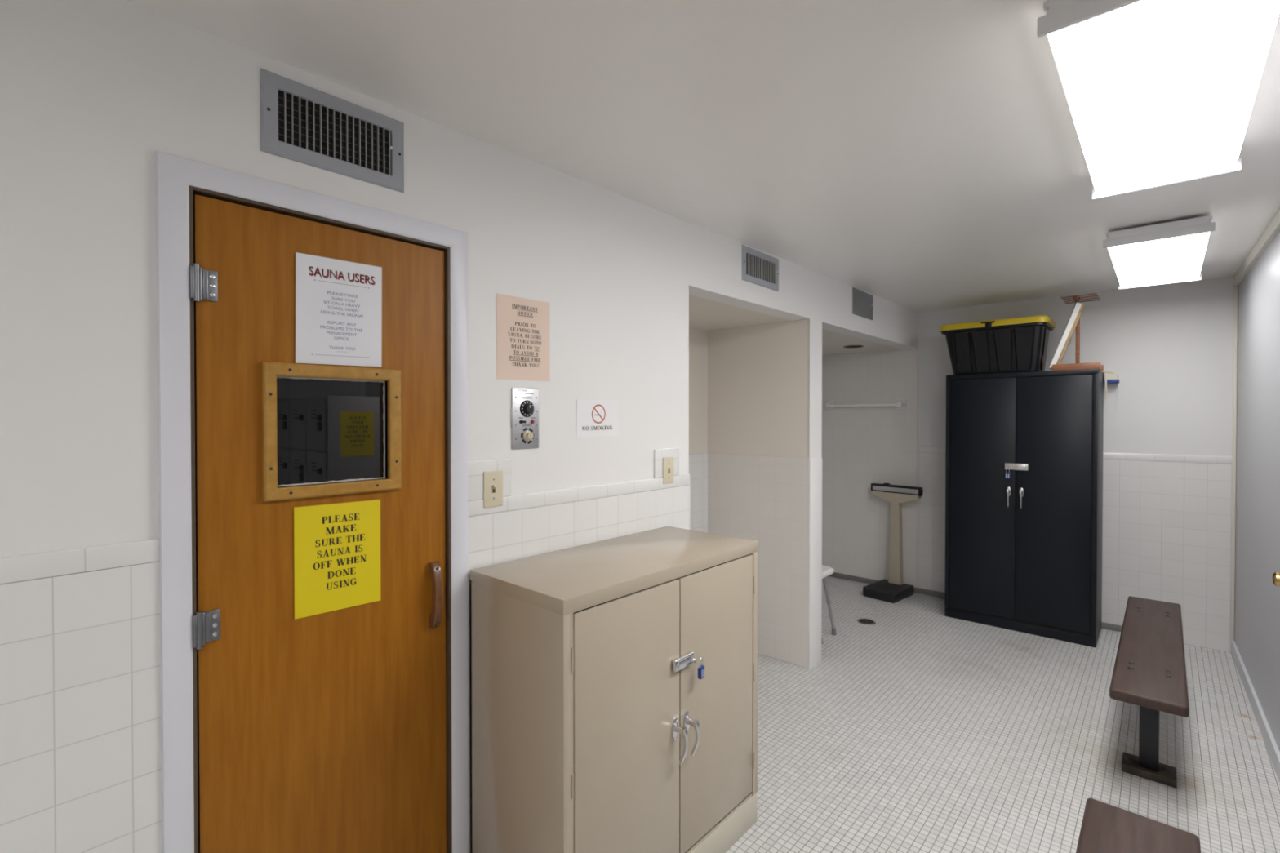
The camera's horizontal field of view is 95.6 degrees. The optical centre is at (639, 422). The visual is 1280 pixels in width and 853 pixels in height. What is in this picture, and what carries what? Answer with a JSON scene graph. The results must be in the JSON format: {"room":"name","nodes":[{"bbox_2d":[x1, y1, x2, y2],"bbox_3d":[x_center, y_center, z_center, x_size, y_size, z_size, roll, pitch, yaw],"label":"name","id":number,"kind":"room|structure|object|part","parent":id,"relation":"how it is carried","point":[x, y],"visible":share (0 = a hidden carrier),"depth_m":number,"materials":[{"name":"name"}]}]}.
{"room":"changing room","nodes":[
{"label":"changing room","id":0,"kind":"room"},
{"bbox_2d":[0,0,918,557],"bbox_3d":[0.002,0.236,2.481,0.120,2.550,7.080,1,1,42],"label":"wall","id":1,"kind":"structure","parent":0,"point":[91,91],"depth_m":1.26,"materials":[{"name":"paint"}]},
{"bbox_2d":[0,538,159,584],"bbox_3d":[-1.642,0.280,0.564,0.010,0.049,1.831,1,1,42],"label":"trim","id":2,"kind":"structure","parent":1,"relation":"attached to","point":[18,568],"depth_m":1.15,"materials":[{"name":"tile"}]},
{"bbox_2d":[0,560,161,852],"bbox_3d":[-1.643,0.918,0.572,0.008,1.227,1.831,1,1,42],"label":"wall tiles","id":3,"kind":"structure","parent":1,"relation":"attached to","point":[80,679],"depth_m":1.15,"materials":[{"name":"tile"}]},
{"bbox_2d":[155,150,469,852],"bbox_3d":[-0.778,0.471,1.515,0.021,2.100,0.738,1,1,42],"label":"trim","id":4,"kind":"structure","parent":1,"relation":"attached to","point":[174,175],"depth_m":1.27,"materials":[{"name":"white paint"}]},
{"bbox_2d":[190,194,446,852],"bbox_3d":[-0.791,0.502,1.519,0.087,2.022,0.615,1,1,42],"label":"door","id":5,"kind":"structure","parent":1,"relation":"in","point":[325,732],"depth_m":1.47,"materials":[{"name":"brown wood"}]},
{"bbox_3d":[-0.809,0.021,1.526,0.006,0.274,0.277,1,1,42],"label":"glass pane","id":6,"kind":"part","parent":5,"relation":"part of","materials":[{"name":"black"}]},
{"bbox_2d":[293,499,380,619],"bbox_3d":[-0.785,0.350,1.519,0.002,0.282,0.214,1,1,42],"label":"paper sign","id":7,"kind":"object","parent":5,"relation":"attached to","point":[337,546],"visible":1,"depth_m":1.51,"materials":[{"name":"yellow paper"}]},
{"bbox_2d":[295,252,382,366],"bbox_3d":[-0.781,-0.287,1.517,0.003,0.278,0.216,1,1,42],"label":"paper sign","id":8,"kind":"object","parent":5,"relation":"attached to","point":[339,303],"visible":1,"depth_m":1.51,"materials":[{"name":"white paper"}]},
{"bbox_3d":[-0.597,0.506,1.701,0.044,0.190,0.025,1,1,42],"label":"pull handle","id":9,"kind":"part","parent":5,"relation":"part of","materials":[{"name":"brown wood"}]},
{"bbox_2d":[260,68,404,193],"bbox_3d":[-0.777,-0.745,1.503,0.022,0.196,0.350,1,1,42],"label":"air vent","id":10,"kind":"object","parent":1,"relation":"in","point":[300,122],"visible":1,"depth_m":1.49,"materials":[{"name":"grey metal"}]},
{"bbox_2d":[467,458,511,501],"bbox_3d":[-0.480,0.181,1.851,0.008,0.122,0.166,1,1,42],"label":"wall tile","id":11,"kind":"structure","parent":1,"relation":"attached to","point":[476,469],"depth_m":1.83,"materials":[{"name":"tile"}]},
{"bbox_2d":[483,470,502,507],"bbox_3d":[-0.465,0.212,1.851,0.016,0.114,0.071,1,1,42],"label":"light switch","id":12,"kind":"object","parent":1,"relation":"attached to","point":[492,480],"visible":1,"depth_m":1.85,"materials":[{"name":"beige plastic"}]},
{"bbox_2d":[496,293,550,381],"bbox_3d":[-0.389,-0.280,1.952,0.002,0.277,0.218,1,1,42],"label":"paper sign","id":13,"kind":"object","parent":1,"relation":"attached to","point":[522,324],"visible":1,"depth_m":1.95,"materials":[{"name":"pink paper"}]},
{"bbox_2d":[511,387,538,449],"bbox_3d":[-0.379,-0.013,1.947,0.028,0.203,0.112,1,1,42],"label":"control panel","id":14,"kind":"object","parent":1,"relation":"attached to","point":[525,402],"visible":1,"depth_m":1.94,"materials":[{"name":"metal"}]},
{"bbox_2d":[467,484,689,852],"bbox_3d":[-0.156,0.900,2.217,0.008,1.227,1.133,1,1,42],"label":"wall tiles","id":15,"kind":"structure","parent":1,"relation":"attached to","point":[495,538],"depth_m":2.09,"materials":[{"name":"tile"}]},
{"bbox_2d":[467,474,689,516],"bbox_3d":[-0.155,0.262,2.210,0.010,0.049,1.133,1,1,42],"label":"trim","id":16,"kind":"structure","parent":1,"relation":"attached to","point":[475,508],"depth_m":2.10,"materials":[{"name":"tile"}]},
{"bbox_2d":[576,400,617,437],"bbox_3d":[-0.160,-0.016,2.208,0.002,0.140,0.218,1,1,42],"label":"paper sign","id":17,"kind":"object","parent":1,"relation":"attached to","point":[594,418],"visible":1,"depth_m":2.20,"materials":[{"name":"white paper"}]},
{"bbox_2d":[653,448,679,478],"bbox_3d":[0.115,0.174,2.510,0.008,0.122,0.163,1,1,42],"label":"trim","id":18,"kind":"structure","parent":1,"relation":"attached to","point":[659,454],"depth_m":2.48,"materials":[{"name":"tile"}]},
{"bbox_2d":[662,457,674,484],"bbox_3d":[0.127,0.207,2.505,0.016,0.114,0.071,1,1,42],"label":"light switch","id":19,"kind":"object","parent":1,"relation":"attached to","point":[668,462],"visible":1,"depth_m":2.50,"materials":[{"name":"beige plastic"}]},
{"bbox_2d":[742,244,778,291],"bbox_3d":[0.650,-0.816,3.081,0.022,0.179,0.371,1,1,42],"label":"air vent","id":20,"kind":"object","parent":1,"relation":"in","point":[760,268],"visible":1,"depth_m":3.07,"materials":[{"name":"grey metal"}]},
{"bbox_2d":[808,457,822,669],"bbox_3d":[1.085,0.861,3.591,0.008,1.276,0.170,1,1,42],"label":"trim","id":21,"kind":"structure","parent":1,"relation":"attached to","point":[815,464],"depth_m":3.58,"materials":[{"name":"paint"}]},
{"bbox_2d":[808,318,822,459],"bbox_3d":[1.083,-0.203,3.581,0.003,0.854,0.170,1,1,42],"label":"trim","id":22,"kind":"structure","parent":1,"relation":"attached to","point":[815,326],"depth_m":3.58,"materials":[{"name":"paint"}]},
{"bbox_2d":[852,287,873,319],"bbox_3d":[1.591,-0.841,4.122,0.022,0.182,0.362,1,1,42],"label":"air vent","id":23,"kind":"object","parent":1,"relation":"in","point":[862,302],"visible":1,"depth_m":4.10,"materials":[{"name":"grey metal"}]},
{"bbox_2d":[688,327,707,453],"bbox_3d":[0.021,0.435,3.549,1.280,2.130,1.328,1,1,42],"label":"wall","id":24,"kind":"structure","parent":0,"point":[698,339],"depth_m":3.95,"materials":[{"name":"paint"}]},
{"bbox_2d":[688,453,707,532],"bbox_3d":[0.068,0.857,3.592,0.008,1.285,1.192,1,1,42],"label":"trim","id":25,"kind":"structure","parent":24,"relation":"attached to","point":[698,463],"depth_m":3.95,"materials":[{"name":"tile"}]},
{"bbox_2d":[124,0,1279,311],"bbox_3d":[1.464,-0.965,1.215,3.970,0.222,7.180,1,1,42],"label":"ceiling","id":26,"kind":"structure","parent":0,"point":[916,155],"depth_m":1.69,"materials":[{"name":"paint"}]},
{"bbox_2d":[1036,0,1279,199],"bbox_3d":[1.388,-0.851,1.546,0.382,0.079,1.245,1,1,42],"label":"ceiling light","id":27,"kind":"object","parent":26,"relation":"attached to","point":[1159,93],"visible":1,"depth_m":1.38,"materials":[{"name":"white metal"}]},
{"bbox_2d":[1102,215,1215,289],"bbox_3d":[2.765,-0.882,3.102,0.382,0.089,1.235,1,1,42],"label":"ceiling light","id":28,"kind":"object","parent":26,"relation":"attached to","point":[1174,251],"visible":1,"depth_m":2.86,"materials":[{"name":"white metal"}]},
{"bbox_2d":[707,318,809,457],"bbox_3d":[0.600,0.430,4.025,1.300,2.130,0.154,1,1,42],"label":"wall partition","id":29,"kind":"structure","parent":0,"point":[758,375],"depth_m":3.76,"materials":[{"name":"paint"}]},
{"bbox_2d":[707,453,808,668],"bbox_3d":[0.748,0.855,3.786,0.755,1.285,0.008,1,1,42],"label":"trim","id":30,"kind":"structure","parent":29,"relation":"attached to","point":[762,499],"depth_m":3.69,"materials":[{"name":"tile"}]},
{"bbox_2d":[688,294,901,355],"bbox_3d":[0.716,-0.678,4.306,1.280,0.080,3.400,1,1,42],"label":"ceiling","id":31,"kind":"structure","parent":0,"point":[704,314],"depth_m":3.68,"materials":[{"name":"paint"}]},
{"bbox_2d":[844,345,863,347],"bbox_3d":[1.807,-0.642,4.917,0.160,0.005,0.160,1,1,42],"label":"recessed light","id":32,"kind":"object","parent":31,"relation":"in","point":[849,346],"visible":1,"depth_m":4.90,"materials":[{"name":"black metal"}]},
{"bbox_2d":[725,576,1279,852],"bbox_3d":[0.989,1.560,1.670,5.250,0.080,7.180,1,1,42],"label":"floor","id":33,"kind":"structure","parent":0,"point":[918,729],"depth_m":2.74,"materials":[{"name":"tile"}]},
{"bbox_2d":[469,526,757,852],"bbox_3d":[-0.019,0.982,1.975,0.493,1.068,0.957,1,1,42],"label":"storage cabinet","id":34,"kind":"object","parent":33,"relation":"on","point":[594,727],"visible":1,"depth_m":1.72,"materials":[{"name":"beige metal"}]},
{"bbox_3d":[-0.025,0.942,1.683,0.009,0.890,0.442,1,1,42],"label":"door","id":35,"kind":"part","parent":34,"relation":"part of","materials":[{"name":"beige metal"}]},
{"bbox_3d":[0.128,0.997,1.808,0.051,0.139,0.029,1,1,42],"label":"handle","id":36,"kind":"part","parent":34,"relation":"part of","materials":[{"name":"silver metal"}]},
{"bbox_3d":[0.168,0.997,1.852,0.051,0.139,0.029,1,1,42],"label":"handle","id":37,"kind":"part","parent":34,"relation":"part of","materials":[{"name":"silver metal"}]},
{"bbox_2d":[697,657,704,679],"bbox_3d":[0.198,0.791,1.877,0.014,0.067,0.027,0,1,34],"label":"padlock","id":38,"kind":"object","parent":34,"relation":"hanging from","point":[701,668],"visible":1,"depth_m":1.87,"materials":[{"name":"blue metal"}]},
{"bbox_3d":[0.272,0.939,2.012,0.009,0.890,0.435,1,1,42],"label":"door","id":39,"kind":"part","parent":34,"relation":"part of","materials":[{"name":"beige metal"}]},
{"bbox_2d":[822,564,836,644],"bbox_3d":[1.135,1.262,4.156,0.465,0.464,0.336,1,1,42],"label":"stool","id":40,"kind":"object","parent":33,"relation":"on","point":[826,571],"visible":0.27,"depth_m":4.09,"materials":[{"name":"white plastic"}]},
{"bbox_3d":[1.135,1.053,4.154,0.416,0.046,0.336,1,1,42],"label":"seat","id":41,"kind":"part","parent":40,"relation":"part of","materials":[{"name":"white plastic"}]},
{"bbox_3d":[1.333,1.272,4.102,0.095,0.408,0.026,0,1,14],"label":"leg","id":42,"kind":"part","parent":40,"relation":"part of","materials":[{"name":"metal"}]},
{"bbox_2d":[857,618,875,625],"bbox_3d":[1.696,1.489,4.349,0.132,0.005,0.132,1,1,42],"label":"floor drain","id":43,"kind":"object","parent":33,"relation":"on","point":[864,621],"visible":1,"depth_m":4.34,"materials":[{"name":"metal"}]},
{"bbox_2d":[862,482,923,603],"bbox_3d":[2.138,1.010,4.978,0.370,0.950,0.446,-1,1,-41],"label":"weighing scale","id":44,"kind":"object","parent":33,"relation":"on","point":[893,589],"visible":1,"depth_m":5.03,"materials":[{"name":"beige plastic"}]},
{"bbox_2d":[944,368,1103,648],"bbox_3d":[2.822,0.566,4.303,0.918,1.852,0.506,1,1,42],"label":"storage cabinet","id":45,"kind":"object","parent":33,"relation":"on","point":[1024,550],"visible":1,"depth_m":4.11,"materials":[{"name":"black metal"}]},
{"bbox_3d":[2.529,0.543,4.301,0.425,1.733,0.009,1,1,42],"label":"door","id":46,"kind":"part","parent":45,"relation":"part of","materials":[{"name":"black metal"}]},
{"bbox_2d":[939,315,1055,374],"bbox_3d":[2.715,-0.557,4.431,0.702,0.392,0.464,1,1,42],"label":"storage tote","id":47,"kind":"object","parent":45,"relation":"on","point":[1016,344],"visible":0.95,"depth_m":4.25,"materials":[{"name":"black plastic"}]},
{"bbox_3d":[2.717,-0.730,4.431,0.702,0.046,0.458,1,1,42],"label":"lid","id":48,"kind":"part","parent":47,"relation":"part of","materials":[{"name":"yellow plastic"}]},
{"bbox_2d":[1004,468,1010,478],"bbox_3d":[2.633,0.364,4.159,0.030,0.074,0.015,1,1,42],"label":"padlock","id":49,"kind":"object","parent":45,"relation":"hanging from","point":[1006,474],"visible":1,"depth_m":4.15,"materials":[{"name":"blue metal"}]},
{"bbox_3d":[2.637,0.534,4.163,0.029,0.146,0.051,1,1,42],"label":"handle","id":50,"kind":"part","parent":45,"relation":"part of","materials":[{"name":"silver metal"}]},
{"bbox_3d":[2.695,0.535,4.110,0.029,0.146,0.051,1,1,42],"label":"handle","id":51,"kind":"part","parent":45,"relation":"part of","materials":[{"name":"silver metal"}]},
{"bbox_3d":[2.849,0.546,4.012,0.427,1.733,0.009,1,1,42],"label":"door","id":52,"kind":"part","parent":45,"relation":"part of","materials":[{"name":"black metal"}]},
{"bbox_2d":[1048,302,1084,369],"bbox_3d":[2.977,-0.596,4.053,0.190,0.454,0.165,1,1,42],"label":"wooden plank","id":53,"kind":"object","parent":45,"relation":"on","point":[1078,308],"visible":0.8,"depth_m":4.00,"materials":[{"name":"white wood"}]},
{"bbox_2d":[1052,293,1103,371],"bbox_3d":[3.041,-0.620,4.029,0.262,0.525,0.290,1,1,42],"label":"wooden stand","id":54,"kind":"object","parent":45,"relation":"on","point":[1077,366],"visible":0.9,"depth_m":3.98,"materials":[{"name":"red wood"}]},
{"bbox_3d":[3.084,-0.635,4.091,0.023,0.495,0.024,1,1,42],"label":"post","id":55,"kind":"part","parent":54,"relation":"part of","materials":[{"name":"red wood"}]},
{"bbox_2d":[1075,797,1200,852],"bbox_3d":[0.829,1.300,0.993,0.234,0.453,1.625,1,1,42],"label":"bench","id":56,"kind":"object","parent":33,"relation":"on","point":[1105,828],"visible":1,"depth_m":1.51,"materials":[{"name":"brown wood"}]},
{"bbox_2d":[1109,595,1189,787],"bbox_3d":[2.515,1.281,2.859,0.234,0.453,1.625,1,1,42],"label":"bench","id":57,"kind":"object","parent":33,"relation":"on","point":[1149,672],"visible":1,"depth_m":2.50,"materials":[{"name":"brown wood"}]},
{"bbox_3d":[2.192,1.294,2.501,0.190,0.373,0.100,1,1,42],"label":"post","id":58,"kind":"part","parent":57,"relation":"part of","materials":[{"name":"black metal"}]},
{"bbox_2d":[917,275,1235,648],"bbox_3d":[2.750,0.211,4.836,3.600,2.550,0.100,1,1,42],"label":"wall","id":59,"kind":"structure","parent":0,"point":[1169,348],"depth_m":4.06,"materials":[{"name":"paint"}]},
{"bbox_2d":[826,399,906,409],"bbox_3d":[2.064,-0.167,5.348,0.730,0.090,0.103,1,1,42],"label":"towel bar","id":60,"kind":"object","parent":59,"relation":"attached to","point":[900,403],"visible":1,"depth_m":5.26,"materials":[{"name":"white plastic"}]},
{"bbox_2d":[822,348,917,587],"bbox_3d":[2.009,0.415,5.435,1.099,2.130,0.008,1,1,42],"label":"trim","id":61,"kind":"structure","parent":59,"relation":"attached to","point":[862,446],"depth_m":5.36,"materials":[{"name":"tile"}]},
{"bbox_2d":[828,572,1122,631],"bbox_3d":[2.546,1.463,4.946,2.552,0.045,0.014,1,1,42],"label":"baseboard","id":62,"kind":"structure","parent":59,"relation":"attached to","point":[1104,625],"depth_m":5.03,"materials":[{"name":"white tile"}]},
{"bbox_2d":[916,452,1232,652],"bbox_3d":[3.133,0.877,4.424,1.930,1.227,0.008,1,1,42],"label":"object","id":63,"kind":"structure","parent":59,"relation":"attached to","point":[1166,526],"depth_m":4.01,"materials":[{"name":"tile"}]},
{"bbox_2d":[916,446,1232,464],"bbox_3d":[3.132,0.239,4.417,1.930,0.049,0.010,1,1,42],"label":"trim","id":64,"kind":"structure","parent":59,"relation":"attached to","point":[1123,456],"depth_m":4.01,"materials":[{"name":"tile"}]},
{"bbox_2d":[1103,370,1119,412],"bbox_3d":[3.364,-0.220,4.143,0.082,0.308,0.099,1,1,42],"label":"wall box","id":65,"kind":"object","parent":59,"relation":"attached to","point":[1110,377],"visible":1,"depth_m":4.12,"materials":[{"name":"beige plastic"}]},
{"bbox_2d":[1230,285,1238,640],"bbox_3d":[3.850,0.268,3.763,0.018,2.300,0.018,1,1,42],"label":"trim","id":66,"kind":"structure","parent":59,"relation":"attached to","point":[1236,287],"depth_m":3.76,"materials":[{"name":"beige paint"}]},
{"bbox_2d":[1234,231,1279,751],"bbox_3d":[2.716,0.238,2.266,0.305,2.550,3.760,1,1,42],"label":"wall","id":67,"kind":"structure","parent":0,"point":[1257,541],"depth_m":2.99,"materials":[{"name":"paint"}]},
{"bbox_2d":[1231,640,1279,783],"bbox_3d":[2.646,1.470,2.383,0.014,0.085,3.661,1,1,41],"label":"baseboard","id":68,"kind":"structure","parent":67,"relation":"attached to","point":[1271,745],"depth_m":2.90,"materials":[{"name":"paint"}]},
{"bbox_2d":[1233,208,1279,285],"bbox_3d":[2.633,-0.884,2.348,0.020,0.097,3.730,1,1,41],"label":"trim","id":69,"kind":"structure","parent":67,"relation":"attached to","point":[1273,228],"depth_m":2.95,"materials":[{"name":"beige paint"}]},
{"bbox_2d":[1272,572,1279,586],"bbox_3d":[2.273,0.421,1.985,0.070,2.010,0.890,1,1,41],"label":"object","id":70,"kind":"structure","parent":67,"relation":"in","point":[1276,575],"depth_m":2.25,"materials":[{"name":"metal"}]}
]}

